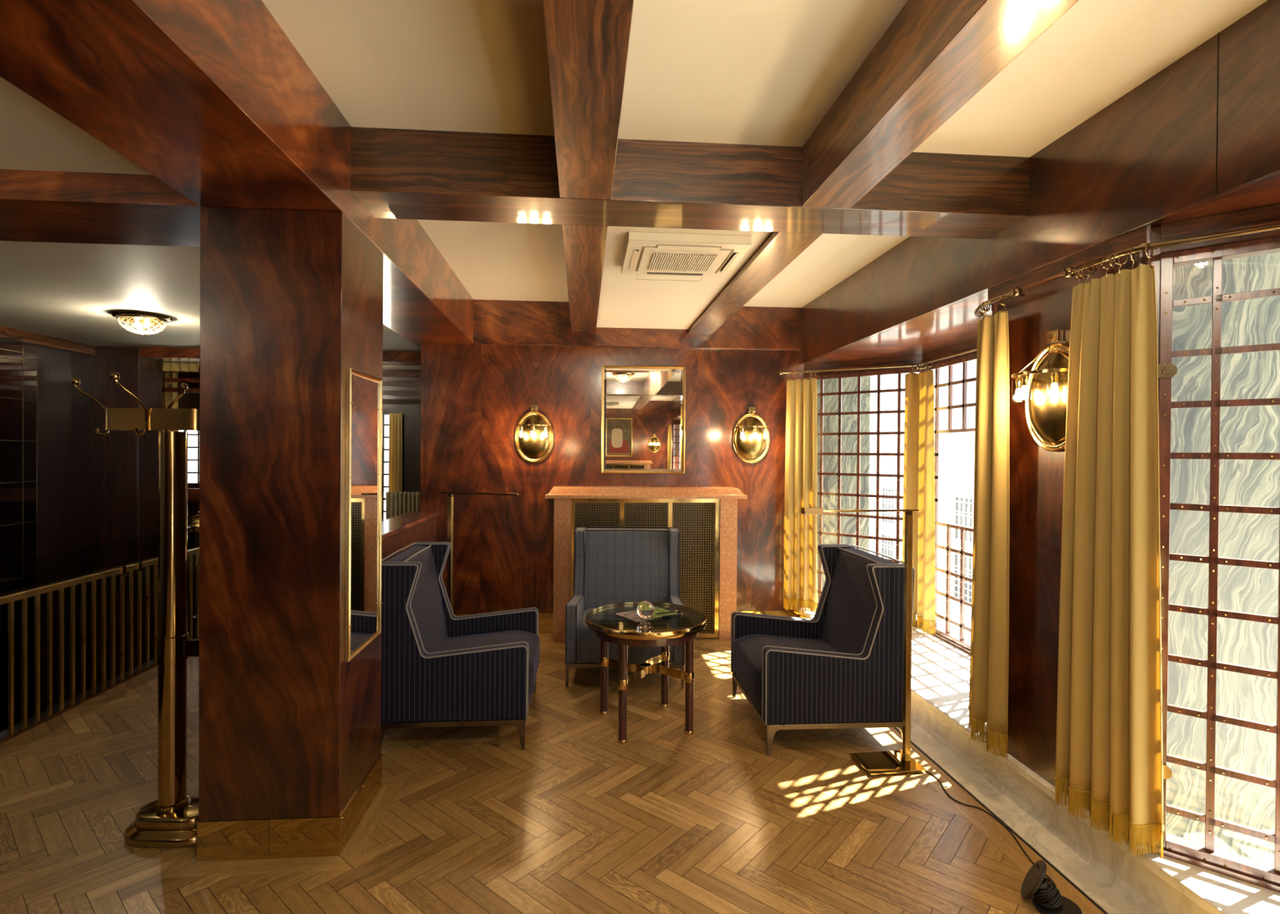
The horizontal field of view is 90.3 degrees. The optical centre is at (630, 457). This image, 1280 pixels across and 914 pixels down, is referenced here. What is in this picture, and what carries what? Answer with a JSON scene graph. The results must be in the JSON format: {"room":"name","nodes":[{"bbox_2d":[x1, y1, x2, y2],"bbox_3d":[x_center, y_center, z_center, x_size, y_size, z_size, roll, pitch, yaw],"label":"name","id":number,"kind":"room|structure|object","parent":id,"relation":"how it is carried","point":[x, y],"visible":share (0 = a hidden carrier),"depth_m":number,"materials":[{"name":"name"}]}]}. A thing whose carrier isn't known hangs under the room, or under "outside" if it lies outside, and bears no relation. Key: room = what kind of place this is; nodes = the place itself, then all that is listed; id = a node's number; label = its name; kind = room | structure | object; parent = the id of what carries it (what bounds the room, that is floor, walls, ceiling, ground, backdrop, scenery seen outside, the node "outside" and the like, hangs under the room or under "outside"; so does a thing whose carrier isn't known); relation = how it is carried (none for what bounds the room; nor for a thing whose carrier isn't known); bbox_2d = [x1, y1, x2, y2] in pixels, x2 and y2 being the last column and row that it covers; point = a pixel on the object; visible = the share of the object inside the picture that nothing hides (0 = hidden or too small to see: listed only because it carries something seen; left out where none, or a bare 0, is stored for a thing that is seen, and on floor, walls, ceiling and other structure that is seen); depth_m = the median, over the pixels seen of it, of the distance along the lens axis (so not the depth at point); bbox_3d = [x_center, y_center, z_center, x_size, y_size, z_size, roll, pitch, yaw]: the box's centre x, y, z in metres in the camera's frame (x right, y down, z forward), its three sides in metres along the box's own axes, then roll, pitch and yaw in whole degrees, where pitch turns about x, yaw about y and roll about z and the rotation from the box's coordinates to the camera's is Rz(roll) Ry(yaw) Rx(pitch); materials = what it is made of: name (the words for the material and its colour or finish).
{"room":"lounge","nodes":[
{"label":"lounge","id":0,"kind":"room"},
{"bbox_2d":[37,344,91,713],"bbox_3d":[-5.140,1.262,0.084,0.180,4.800,12.930,0,0,-4],"label":"wall","id":1,"kind":"structure","parent":0,"point":[64,412],"depth_m":6.17,"materials":[{"name":"brown wood"}]},
{"bbox_2d":[0,337,37,732],"bbox_3d":[-5.338,0.754,3.997,0.010,3.560,3.770,0,0,-4],"label":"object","id":2,"kind":"object","parent":1,"relation":"attached to","point":[18,359],"visible":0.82,"depth_m":5.67,"materials":[{"name":"black glass"}]},
{"bbox_2d":[0,325,95,355],"bbox_3d":[-5.013,-1.045,0.077,0.040,0.095,12.930,0,0,-4],"label":"crown molding","id":3,"kind":"structure","parent":1,"relation":"attached to","point":[6,332],"depth_m":5.92,"materials":[{"name":"brown wood"}]},
{"bbox_2d":[0,638,195,737],"bbox_3d":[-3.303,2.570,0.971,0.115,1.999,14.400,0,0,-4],"label":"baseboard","id":4,"kind":"structure","parent":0,"point":[77,697],"depth_m":4.01,"materials":[{"name":"black paint"}]},
{"bbox_2d":[90,346,162,688],"bbox_3d":[-5.416,1.214,6.732,0.640,4.800,0.370,0,0,-4],"label":"wall panel","id":5,"kind":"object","parent":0,"point":[125,464],"depth_m":6.56,"materials":[{"name":"brown wood"}]},
{"bbox_2d":[162,362,199,372],"bbox_3d":[-5.387,-0.995,6.946,1.302,0.096,0.049,0,0,-4],"label":"curtain","id":6,"kind":"object","parent":5,"relation":"hanging from","point":[166,366],"visible":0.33,"depth_m":6.99,"materials":[{"name":"gold fabric"}]},
{"bbox_2d":[0,76,421,369],"bbox_3d":[-4.275,-1.140,0.919,5.600,0.095,14.500,0,0,-4],"label":"ceiling","id":7,"kind":"structure","parent":0,"point":[68,291],"depth_m":3.83,"materials":[{"name":"grey paint"}]},
{"bbox_2d":[0,168,200,247],"bbox_3d":[-4.436,-1.071,2.509,5.521,0.158,0.523,0,0,-4],"label":"ceiling beam","id":8,"kind":"structure","parent":7,"relation":"attached to","point":[36,206],"depth_m":2.51,"materials":[{"name":"brown wood"}]},
{"bbox_2d":[111,310,172,334],"bbox_3d":[-3.845,-1.044,5.015,0.386,0.148,0.386,0,0,-4],"label":"ceiling lamp","id":9,"kind":"object","parent":7,"relation":"attached to","point":[148,319],"visible":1,"depth_m":4.96,"materials":[{"name":"gold metal"}]},
{"bbox_2d":[162,373,178,431],"bbox_3d":[-5.790,-0.376,7.772,0.495,1.440,0.070,0,0,-4],"label":"curtain","id":10,"kind":"object","parent":7,"relation":"hanging from","point":[167,397],"visible":0.09,"depth_m":7.79,"materials":[{"name":"gold fabric"}]},
{"bbox_2d":[138,346,421,365],"bbox_3d":[-3.505,-1.097,6.811,3.149,0.150,0.270,0,0,-4],"label":"ceiling beam","id":11,"kind":"structure","parent":7,"relation":"attached to","point":[166,354],"depth_m":6.63,"materials":[{"name":"brown wood"}]},
{"bbox_2d":[177,365,421,639],"bbox_3d":[-4.792,1.059,8.168,5.700,5.100,0.200,0,0,-4],"label":"wall","id":12,"kind":"structure","parent":0,"point":[409,406],"depth_m":8.20,"materials":[{"name":"brown wood"}]},
{"bbox_2d":[183,431,199,485],"bbox_3d":[-5.628,-0.046,8.046,1.000,0.800,0.060,0,0,-4],"label":"window","id":13,"kind":"structure","parent":12,"relation":"in","point":[198,432],"depth_m":8.04,"materials":[{"name":"brown wood"}]},
{"bbox_2d":[382,412,395,521],"bbox_3d":[-3.197,0.220,8.233,0.320,1.600,0.060,0,0,-4],"label":"window","id":14,"kind":"structure","parent":12,"relation":"in","point":[384,413],"depth_m":8.22,"materials":[{"name":"brown wood"}]},
{"bbox_2d":[388,413,402,492],"bbox_3d":[-3.012,0.467,8.157,0.178,2.070,0.033,0,0,-4],"label":"curtain","id":15,"kind":"object","parent":12,"relation":"hanging from","point":[395,446],"visible":0.51,"depth_m":8.15,"materials":[{"name":"gold fabric"}]},
{"bbox_2d":[0,632,1104,913],"bbox_3d":[-0.751,1.647,1.149,4.980,0.120,14.380,0,0,-4],"label":"floor","id":16,"kind":"structure","parent":0,"point":[666,820],"depth_m":2.73,"materials":[{"name":"brown wood"}]},
{"bbox_2d":[0,526,199,744],"bbox_3d":[-3.515,1.057,4.604,0.064,0.972,4.100,0,0,-4],"label":"balustrade","id":17,"kind":"object","parent":16,"relation":"on","point":[135,566],"visible":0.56,"depth_m":4.02,"materials":[{"name":"gold metal"}]},
{"bbox_2d":[71,372,199,848],"bbox_3d":[-2.011,0.618,2.663,0.594,1.898,0.402,0,0,-25],"label":"coat stand","id":18,"kind":"object","parent":16,"relation":"on","point":[170,821],"visible":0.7,"depth_m":2.62,"materials":[{"name":"gold metal"}]},
{"bbox_2d":[196,206,382,862],"bbox_3d":[-1.425,0.300,2.747,0.542,2.540,0.533,0,0,-4],"label":"pillar","id":19,"kind":"structure","parent":16,"relation":"on","point":[291,756],"depth_m":2.49,"materials":[{"name":"brown wood"}]},
{"bbox_2d":[344,367,382,662],"bbox_3d":[-1.147,0.230,2.758,0.024,1.184,0.406,0,0,-4],"label":"wall mirror","id":20,"kind":"object","parent":19,"relation":"attached to","point":[363,444],"visible":1,"depth_m":2.73,"materials":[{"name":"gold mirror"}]},
{"bbox_2d":[382,491,420,519],"bbox_3d":[-2.686,0.981,8.018,0.884,1.090,0.099,0,0,-4],"label":"radiator","id":21,"kind":"object","parent":16,"relation":"on","point":[397,504],"visible":0.28,"depth_m":7.96,"materials":[{"name":"beige metal"}]},
{"bbox_2d":[382,511,439,562],"bbox_3d":[-1.697,1.019,4.279,0.250,1.078,2.535,0,0,-4],"label":"wall","id":22,"kind":"structure","parent":16,"relation":"on","point":[398,532],"depth_m":4.72,"materials":[{"name":"brown wood"}]},
{"bbox_2d":[381,542,539,750],"bbox_3d":[-0.976,1.062,3.805,0.834,1.009,0.850,0,0,-4],"label":"armchair","id":23,"kind":"object","parent":16,"relation":"on","point":[440,668],"visible":0.88,"depth_m":3.40,"materials":[{"name":"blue fabric"}]},
{"bbox_2d":[440,492,519,611],"bbox_3d":[-1.058,0.902,4.340,0.620,1.322,0.220,1,0,14],"label":"floor lamp","id":24,"kind":"object","parent":16,"relation":"on","point":[450,499],"visible":0.52,"depth_m":4.37,"materials":[{"name":"gold mirror"}]},
{"bbox_2d":[564,526,684,688],"bbox_3d":[-0.031,1.063,4.706,0.810,1.009,0.834,0,0,1],"label":"armchair","id":25,"kind":"object","parent":16,"relation":"on","point":[612,566],"visible":0.7,"depth_m":4.92,"materials":[{"name":"grey fabric"}]},
{"bbox_2d":[585,601,706,743],"bbox_3d":[0.089,1.257,3.772,0.714,0.636,0.714,1,0,28],"label":"round table","id":26,"kind":"object","parent":16,"relation":"on","point":[606,625],"visible":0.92,"depth_m":3.65,"materials":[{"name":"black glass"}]},
{"bbox_2d":[615,606,676,622],"bbox_3d":[0.102,0.939,3.816,0.322,0.001,0.241,0,0,-36],"label":"leaflet","id":27,"kind":"object","parent":26,"relation":"on","point":[633,615],"visible":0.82,"depth_m":3.79,"materials":[{"name":"beige paper"}]},
{"bbox_2d":[636,600,653,618],"bbox_3d":[0.086,0.885,3.684,0.101,0.106,0.101,0,0,-4],"label":"glass ball","id":28,"kind":"object","parent":27,"relation":"on","point":[645,609],"visible":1,"depth_m":3.65,"materials":[{"name":"clear glass"}]},
{"bbox_2d":[656,610,677,614],"bbox_3d":[0.221,0.934,3.834,0.147,0.009,0.009,0,0,-26],"label":"pen","id":29,"kind":"object","parent":27,"relation":"on","point":[673,611],"visible":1,"depth_m":3.83,"materials":[{"name":"black plastic"}]},
{"bbox_2d":[662,613,682,617],"bbox_3d":[0.251,0.935,3.771,0.147,0.009,0.009,0,0,-28],"label":"pen","id":30,"kind":"object","parent":26,"relation":"on","point":[680,613],"visible":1,"depth_m":3.76,"materials":[{"name":"black plastic"}]},
{"bbox_2d":[545,486,747,642],"bbox_3d":[0.127,0.913,5.529,1.717,1.300,0.323,0,0,-4],"label":"fireplace","id":31,"kind":"object","parent":16,"relation":"on","point":[705,518],"visible":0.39,"depth_m":5.48,"materials":[{"name":"stone"}]},
{"bbox_2d":[545,486,747,498],"bbox_3d":[0.131,0.306,5.525,1.717,0.085,0.323,0,0,-4],"label":"mantel shelf","id":32,"kind":"object","parent":31,"relation":"attached to","point":[557,492],"depth_m":5.40,"materials":[{"name":"stone"}]},
{"bbox_2d":[730,544,914,755],"bbox_3d":[1.082,1.077,3.801,0.834,1.009,0.820,0,0,-4],"label":"armchair","id":33,"kind":"object","parent":16,"relation":"on","point":[842,667],"visible":0.92,"depth_m":3.41,"materials":[{"name":"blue fabric"}]},
{"bbox_2d":[800,507,926,775],"bbox_3d":[1.173,0.921,3.254,0.625,1.330,0.216,0,0,-8],"label":"floor lamp","id":34,"kind":"object","parent":16,"relation":"on","point":[895,762],"visible":1,"depth_m":3.28,"materials":[{"name":"gold mirror"}]},
{"bbox_2d":[926,770,1054,883],"bbox_3d":[1.558,1.581,2.798,0.107,0.022,0.923,0,0,-4],"label":"power cable","id":35,"kind":"object","parent":16,"relation":"on","point":[936,778],"visible":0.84,"depth_m":2.82,"materials":[{"name":"black rubber"}]},
{"bbox_2d":[893,727,1107,913],"bbox_3d":[1.836,1.623,-0.019,0.008,0.020,11.660,0,0,-4],"label":"joint","id":36,"kind":"object","parent":16,"relation":"on","point":[919,749],"depth_m":2.68,"materials":[{"name":"black paint"}]},
{"bbox_2d":[895,713,1164,913],"bbox_3d":[1.910,1.614,-0.015,0.139,0.100,11.655,0,0,-4],"label":"kerb","id":37,"kind":"object","parent":16,"relation":"attached to","point":[1108,891],"depth_m":2.68,"materials":[{"name":"grey stone"}]},
{"bbox_2d":[1021,860,1082,913],"bbox_3d":[1.492,1.524,2.256,0.182,0.153,0.147,1,0,31],"label":"cable reel","id":38,"kind":"object","parent":16,"relation":"on","point":[1047,899],"visible":1,"depth_m":2.24,"materials":[{"name":"black plastic"}]},
{"bbox_2d":[911,694,1209,913],"bbox_3d":[2.088,1.579,0.000,0.215,0.272,11.660,0,0,-4],"label":"plinth","id":39,"kind":"object","parent":16,"relation":"on","point":[1157,891],"visible":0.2,"depth_m":2.58,"materials":[{"name":"grey stone"}]},
{"bbox_2d":[981,738,1140,858],"bbox_3d":[1.973,1.423,0.023,0.033,0.038,6.225,0,0,-4],"label":"marble ledge","id":40,"kind":"object","parent":39,"relation":"on","point":[1043,785],"visible":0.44,"depth_m":2.70,"materials":[{"name":"beige stone"}]},
{"bbox_2d":[420,342,804,614],"bbox_3d":[-0.112,0.289,5.780,3.460,2.542,0.220,0,0,-4],"label":"wall","id":41,"kind":"structure","parent":0,"point":[474,397],"depth_m":5.62,"materials":[{"name":"brown wood"}]},
{"bbox_2d":[454,613,553,633],"bbox_3d":[-1.186,1.465,5.594,1.025,0.176,0.006,0,0,-4],"label":"baseboard","id":42,"kind":"structure","parent":41,"relation":"attached to","point":[545,625],"depth_m":5.62,"materials":[{"name":"brown wood"}]},
{"bbox_2d":[514,404,554,462],"bbox_3d":[-0.841,-0.205,5.523,0.344,0.508,0.171,0,0,-4],"label":"wall sconce","id":43,"kind":"object","parent":41,"relation":"attached to","point":[534,437],"visible":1,"depth_m":5.57,"materials":[{"name":"gold metal"}]},
{"bbox_2d":[518,426,524,438],"bbox_3d":[-0.945,-0.216,5.506,0.051,0.108,0.051,0,0,-4],"label":"bulb","id":44,"kind":"object","parent":43,"relation":"attached to","point":[522,428],"depth_m":5.50,"materials":[{"name":"white glass"}]},
{"bbox_2d":[531,426,534,437],"bbox_3d":[-0.837,-0.214,5.466,0.051,0.108,0.051,0,0,-4],"label":"bulb","id":45,"kind":"object","parent":43,"relation":"attached to","point":[532,427],"depth_m":5.46,"materials":[{"name":"white glass"}]},
{"bbox_2d":[543,426,546,439],"bbox_3d":[-0.736,-0.214,5.522,0.051,0.108,0.051,0,0,-4],"label":"bulb","id":46,"kind":"object","parent":43,"relation":"attached to","point":[544,427],"depth_m":5.51,"materials":[{"name":"white glass"}]},
{"bbox_2d":[600,365,685,473],"bbox_3d":[0.116,-0.333,5.646,0.744,0.952,0.026,0,0,-3],"label":"wall mirror","id":47,"kind":"object","parent":41,"relation":"attached to","point":[643,408],"visible":1,"depth_m":5.65,"materials":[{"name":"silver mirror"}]},
{"bbox_2d":[732,407,769,463],"bbox_3d":[1.096,-0.199,5.671,0.344,0.508,0.171,0,0,-4],"label":"wall sconce","id":48,"kind":"object","parent":41,"relation":"attached to","point":[751,435],"visible":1,"depth_m":5.71,"materials":[{"name":"gold metal"}]},
{"bbox_2d":[740,427,745,438],"bbox_3d":[0.993,-0.209,5.654,0.051,0.108,0.051,0,0,-4],"label":"bulb","id":49,"kind":"object","parent":48,"relation":"attached to","point":[743,429],"depth_m":5.65,"materials":[{"name":"white glass"}]},
{"bbox_2d":[752,427,758,438],"bbox_3d":[1.101,-0.208,5.614,0.051,0.108,0.051,0,0,-4],"label":"bulb","id":50,"kind":"object","parent":48,"relation":"attached to","point":[755,428],"depth_m":5.60,"materials":[{"name":"white glass"}]},
{"bbox_2d":[764,427,766,439],"bbox_3d":[1.202,-0.208,5.670,0.051,0.108,0.051,0,0,-4],"label":"socket","id":51,"kind":"object","parent":48,"relation":"attached to","point":[765,428],"depth_m":5.66,"materials":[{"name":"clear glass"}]},
{"bbox_2d":[738,610,798,617],"bbox_3d":[1.209,1.481,5.777,0.640,0.176,0.006,0,0,-4],"label":"baseboard","id":52,"kind":"structure","parent":41,"relation":"attached to","point":[781,613],"depth_m":5.78,"materials":[{"name":"brown mirror"}]},
{"bbox_2d":[798,612,807,618],"bbox_3d":[1.569,1.464,5.348,0.006,0.119,0.904,0,0,-4],"label":"baseboard","id":53,"kind":"structure","parent":41,"relation":"attached to","point":[800,615],"depth_m":5.73,"materials":[{"name":"brown mirror"}]},
{"bbox_2d":[472,299,801,351],"bbox_3d":[0.085,-1.173,5.699,2.920,0.390,0.150,0,0,-4],"label":"wall header","id":54,"kind":"structure","parent":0,"point":[496,322],"depth_m":5.61,"materials":[{"name":"brown wood"}]},
{"bbox_2d":[261,0,1267,307],"bbox_3d":[0.637,-1.365,-0.082,3.160,0.100,11.760,0,0,-4],"label":"ceiling","id":55,"kind":"structure","parent":0,"point":[735,72],"depth_m":2.22,"materials":[{"name":"beige paint"}]},
{"bbox_2d":[0,0,473,346],"bbox_3d":[-1.195,-1.149,-0.170,0.532,0.398,11.860,0,0,-4],"label":"ceiling beam","id":56,"kind":"structure","parent":55,"relation":"attached to","point":[213,100],"depth_m":1.87,"materials":[{"name":"brown wood"}]},
{"bbox_2d":[562,224,608,332],"bbox_3d":[-0.310,-1.228,4.280,0.215,0.267,2.619,0,0,-4],"label":"ceiling beam","id":57,"kind":"structure","parent":55,"relation":"attached to","point":[584,246],"depth_m":3.71,"materials":[{"name":"brown wood"}]},
{"bbox_2d":[542,0,634,199],"bbox_3d":[-0.051,-1.203,0.870,0.215,0.267,3.598,0,0,-4],"label":"ceiling beam","id":58,"kind":"structure","parent":55,"relation":"attached to","point":[588,41],"depth_m":1.84,"materials":[{"name":"brown wood"}]},
{"bbox_2d":[596,226,771,329],"bbox_3d":[0.545,-1.195,-0.168,0.815,0.200,11.600,0,0,-4],"label":"ceiling panel","id":59,"kind":"object","parent":55,"relation":"attached to","point":[625,301],"visible":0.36,"depth_m":4.33,"materials":[{"name":"white paint"}]},
{"bbox_2d":[636,279,701,281],"bbox_3d":[0.250,-1.125,3.933,0.412,0.002,0.221,0,0,-4],"label":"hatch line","id":60,"kind":"object","parent":59,"relation":"attached to","point":[637,279],"visible":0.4,"depth_m":4.04,"materials":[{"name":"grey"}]},
{"bbox_2d":[621,231,751,277],"bbox_3d":[0.279,-1.089,3.473,0.624,0.064,0.590,0,0,-4],"label":"air conditioner","id":61,"kind":"object","parent":59,"relation":"attached to","point":[646,253],"visible":1,"depth_m":3.33,"materials":[{"name":"beige plastic"}]},
{"bbox_2d":[351,126,1030,239],"bbox_3d":[0.302,-1.213,2.857,2.920,0.268,0.310,0,0,-4],"label":"ceiling beam","id":62,"kind":"structure","parent":55,"relation":"attached to","point":[406,174],"depth_m":2.72,"materials":[{"name":"brown wood"}]},
{"bbox_2d":[688,231,822,334],"bbox_3d":[0.722,-1.221,4.359,0.215,0.267,2.619,0,0,-4],"label":"ceiling beam","id":63,"kind":"structure","parent":55,"relation":"attached to","point":[778,250],"depth_m":3.81,"materials":[{"name":"brown wood"}]},
{"bbox_2d":[802,0,1079,208],"bbox_3d":[0.981,-1.196,0.949,0.215,0.267,3.598,0,0,-4],"label":"ceiling beam","id":64,"kind":"structure","parent":55,"relation":"attached to","point":[935,56],"depth_m":1.91,"materials":[{"name":"brown wood"}]},
{"bbox_2d":[803,291,991,364],"bbox_3d":[2.102,-0.930,4.486,0.860,0.200,2.740,0,0,-4],"label":"ceiling","id":65,"kind":"structure","parent":0,"point":[957,323],"depth_m":4.35,"materials":[{"name":"brown wood"}]},
{"bbox_2d":[799,0,1279,845],"bbox_3d":[2.015,0.045,0.034,0.095,2.720,11.760,0,0,-4],"label":"wall","id":66,"kind":"structure","parent":0,"point":[1147,157],"depth_m":2.68,"materials":[{"name":"brown wood"}]},
{"bbox_2d":[778,287,1025,375],"bbox_3d":[1.925,-0.737,4.261,1.004,0.044,2.914,0,0,-4],"label":"pole","id":67,"kind":"object","parent":66,"relation":"attached to","point":[1015,291],"visible":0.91,"depth_m":4.82,"materials":[{"name":"gold metal"}]},
{"bbox_2d":[782,370,817,613],"bbox_3d":[1.491,0.297,5.573,0.312,2.105,0.072,1,0,29],"label":"curtain","id":68,"kind":"object","parent":67,"relation":"hanging from","point":[800,534],"visible":0.98,"depth_m":5.57,"materials":[{"name":"gold fabric"}]},
{"bbox_2d":[902,361,935,634],"bbox_3d":[2.284,0.307,5.035,0.096,2.105,0.337,0,0,-15],"label":"curtain","id":69,"kind":"object","parent":67,"relation":"hanging from","point":[919,443],"visible":0.9,"depth_m":5.02,"materials":[{"name":"gold fabric"}]},
{"bbox_2d":[968,295,1009,759],"bbox_3d":[1.695,0.313,3.051,0.095,2.100,0.370,0,0,9],"label":"curtain","id":70,"kind":"object","parent":67,"relation":"hanging from","point":[988,708],"visible":0.98,"depth_m":2.94,"materials":[{"name":"gold fabric"}]},
{"bbox_2d":[990,302,997,315],"bbox_3d":[2.109,0.280,3.490,0.080,2.204,1.092,1,1,41],"label":"window","id":71,"kind":"structure","parent":66,"relation":"in","point":[993,306],"depth_m":3.07,"materials":[{"name":"brown wood"}]},
{"bbox_2d":[1010,329,1069,452],"bbox_3d":[1.707,-0.277,2.665,0.171,0.508,0.344,0,0,-4],"label":"wall sconce","id":72,"kind":"object","parent":66,"relation":"attached to","point":[1046,391],"visible":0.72,"depth_m":2.65,"materials":[{"name":"gold metal"}]},
{"bbox_2d":[1012,378,1024,402],"bbox_3d":[1.690,-0.288,2.769,0.051,0.108,0.051,0,0,-4],"label":"bulb","id":73,"kind":"object","parent":72,"relation":"attached to","point":[1018,397],"depth_m":2.76,"materials":[{"name":"white glass"}]},
{"bbox_2d":[1019,375,1031,401],"bbox_3d":[1.649,-0.287,2.661,0.051,0.108,0.051,0,0,-4],"label":"bulb","id":74,"kind":"object","parent":72,"relation":"attached to","point":[1024,391],"depth_m":2.65,"materials":[{"name":"white glass"}]},
{"bbox_2d":[1046,372,1062,399],"bbox_3d":[1.706,-0.286,2.560,0.051,0.108,0.051,0,0,-4],"label":"bulb","id":75,"kind":"object","parent":72,"relation":"attached to","point":[1055,392],"depth_m":2.56,"materials":[{"name":"white glass"}]},
{"bbox_2d":[987,225,1151,300],"bbox_3d":[1.790,-0.789,2.678,0.017,0.064,0.880,0,0,-4],"label":"trim","id":76,"kind":"structure","parent":66,"relation":"attached to","point":[1141,236],"depth_m":2.56,"materials":[{"name":"brown wood"}]},
{"bbox_2d":[1062,222,1279,278],"bbox_3d":[2.326,-0.715,1.526,0.428,0.044,2.323,0,0,-26],"label":"pole","id":77,"kind":"object","parent":66,"relation":"attached to","point":[1068,273],"visible":0.94,"depth_m":2.13,"materials":[{"name":"gold metal"}]},
{"bbox_2d":[1054,244,1164,861],"bbox_3d":[1.751,0.316,2.325,0.108,2.095,0.387,0,0,-13],"label":"curtain","id":78,"kind":"object","parent":77,"relation":"hanging from","point":[1109,720],"visible":1,"depth_m":2.26,"materials":[{"name":"gold fabric"}]},
{"bbox_2d":[1138,203,1279,893],"bbox_3d":[2.232,0.291,1.945,1.078,2.204,0.080,1,1,41],"label":"window","id":79,"kind":"structure","parent":66,"relation":"in","point":[1206,856],"depth_m":2.16,"materials":[{"name":"brown wood"}]},
{"bbox_2d":[1215,32,1218,195],"bbox_3d":[1.827,-1.068,1.981,0.002,0.505,0.002,0,0,-4],"label":"joint","id":80,"kind":"object","parent":66,"relation":"attached to","point":[1218,33],"visible":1,"depth_m":1.98,"materials":[{"name":"black paint"}]},
{"bbox_2d":[1151,174,1279,227],"bbox_3d":[2.372,-0.904,0.936,0.860,0.200,2.740,0,0,-4],"label":"ceiling","id":81,"kind":"structure","parent":0,"point":[1266,193],"depth_m":2.03,"materials":[{"name":"brown wood"}]},
{"bbox_3d":[2.050,1.999,4.504,0.820,1.171,2.740,0,0,-4],"label":"wall","id":82,"kind":"structure","parent":0,"visible":0},
{"bbox_2d":[798,609,985,746],"bbox_3d":[2.030,1.393,4.498,0.828,0.038,2.700,0,0,-4],"label":"windowsill","id":83,"kind":"object","parent":82,"relation":"on","point":[940,670],"visible":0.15,"depth_m":3.99,"materials":[{"name":"grey stone"}]},
{"bbox_2d":[920,337,977,653],"bbox_3d":[2.416,0.275,4.524,0.080,2.204,1.250,0,0,-4],"label":"window","id":84,"kind":"structure","parent":83,"relation":"on","point":[960,642],"depth_m":4.77,"materials":[{"name":"brown wood"}]},
{"bbox_3d":[2.320,2.025,0.954,0.820,1.171,2.740,0,0,-4],"label":"wall","id":85,"kind":"structure","parent":0,"visible":0},
{"bbox_2d":[1133,848,1279,913],"bbox_3d":[2.301,1.419,0.948,0.828,0.038,2.700,0,0,-4],"label":"windowsill","id":86,"kind":"object","parent":85,"relation":"on","point":[1215,893],"visible":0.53,"depth_m":2.05,"materials":[{"name":"grey stone"}]},
{"bbox_3d":[-1.840,0.078,7.021,0.200,2.920,2.520,0,0,-4],"label":"wall","id":87,"kind":"structure","parent":0,"visible":0},
{"bbox_2d":[162,368,421,395],"bbox_3d":[-4.722,-0.880,7.361,5.490,0.250,0.310,0,0,-4],"label":"rails","id":88,"kind":"object","parent":87,"relation":"attached to","point":[389,374],"depth_m":7.40,"materials":[{"name":"brown wood"}]},
{"label":"outside","id":89,"kind":"structure","parent":0,"visible":0},
{"bbox_2d":[384,517,970,642],"bbox_3d":[18.752,6.925,16.524,80.000,0.200,150.000,0,0,-4],"label":"street","id":90,"kind":"structure","parent":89,"point":[944,627],"depth_m":24.49,"materials":[{"name":"grey"}]},
{"bbox_2d":[868,431,974,637],"bbox_3d":[16.100,2.901,27.324,8.700,7.660,44.000,0,0,-4],"label":"building","id":91,"kind":"structure","parent":90,"relation":"on","point":[956,450],"depth_m":25.33,"materials":[{"name":"paint"}]},
{"bbox_3d":[-7.133,1.093,0.718,0.100,5.100,14.500,0,0,-4],"label":"wall","id":92,"kind":"structure","parent":0,"visible":0},
{"bbox_2d":[187,488,199,501],"bbox_3d":[-5.630,0.451,7.698,3.750,0.150,0.080,0,0,-4],"label":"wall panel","id":93,"kind":"object","parent":92,"relation":"attached to","point":[193,493],"depth_m":7.68,"materials":[{"name":"brown wood"}]},
{"bbox_2d":[187,501,199,541],"bbox_3d":[-5.506,0.768,7.690,1.800,0.479,0.024,0,0,-4],"label":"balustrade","id":94,"kind":"object","parent":93,"relation":"attached to","point":[191,539],"visible":0.08,"depth_m":7.70,"materials":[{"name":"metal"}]},
{"bbox_3d":[1.576,0.258,5.946,0.070,2.205,0.285,0,0,-4],"label":"wall","id":95,"kind":"structure","parent":0,"visible":0},
{"bbox_2d":[804,354,922,626],"bbox_3d":[1.962,0.265,5.495,1.078,2.204,0.080,1,1,41],"label":"window","id":96,"kind":"structure","parent":95,"relation":"in","point":[908,359],"depth_m":5.48,"materials":[{"name":"brown wood"}]},
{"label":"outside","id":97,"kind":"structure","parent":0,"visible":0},
{"bbox_2d":[817,376,871,602],"bbox_3d":[1.980,-0.929,6.337,0.660,7.000,0.450,0,0,-4],"label":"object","id":98,"kind":"structure","parent":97,"point":[849,402],"depth_m":6.12,"materials":[{"name":"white glass"}]},
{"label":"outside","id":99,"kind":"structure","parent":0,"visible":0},
{"bbox_2d":[1165,252,1279,866],"bbox_3d":[2.426,-0.901,2.796,0.750,7.000,0.380,0,0,-4],"label":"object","id":100,"kind":"structure","parent":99,"point":[1253,322],"depth_m":2.62,"materials":[{"name":"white stone"}]},
{"bbox_3d":[-5.103,3.607,0.841,4.000,0.100,14.400,0,0,-4],"label":"floor","id":101,"kind":"structure","parent":0,"visible":0},
{"bbox_2d":[187,511,199,619],"bbox_3d":[-4.100,1.021,6.064,0.270,1.015,0.270,0,0,-4],"label":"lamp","id":102,"kind":"object","parent":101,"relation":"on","point":[193,522],"visible":0.21,"depth_m":5.96,"materials":[{"name":"gold metal"}]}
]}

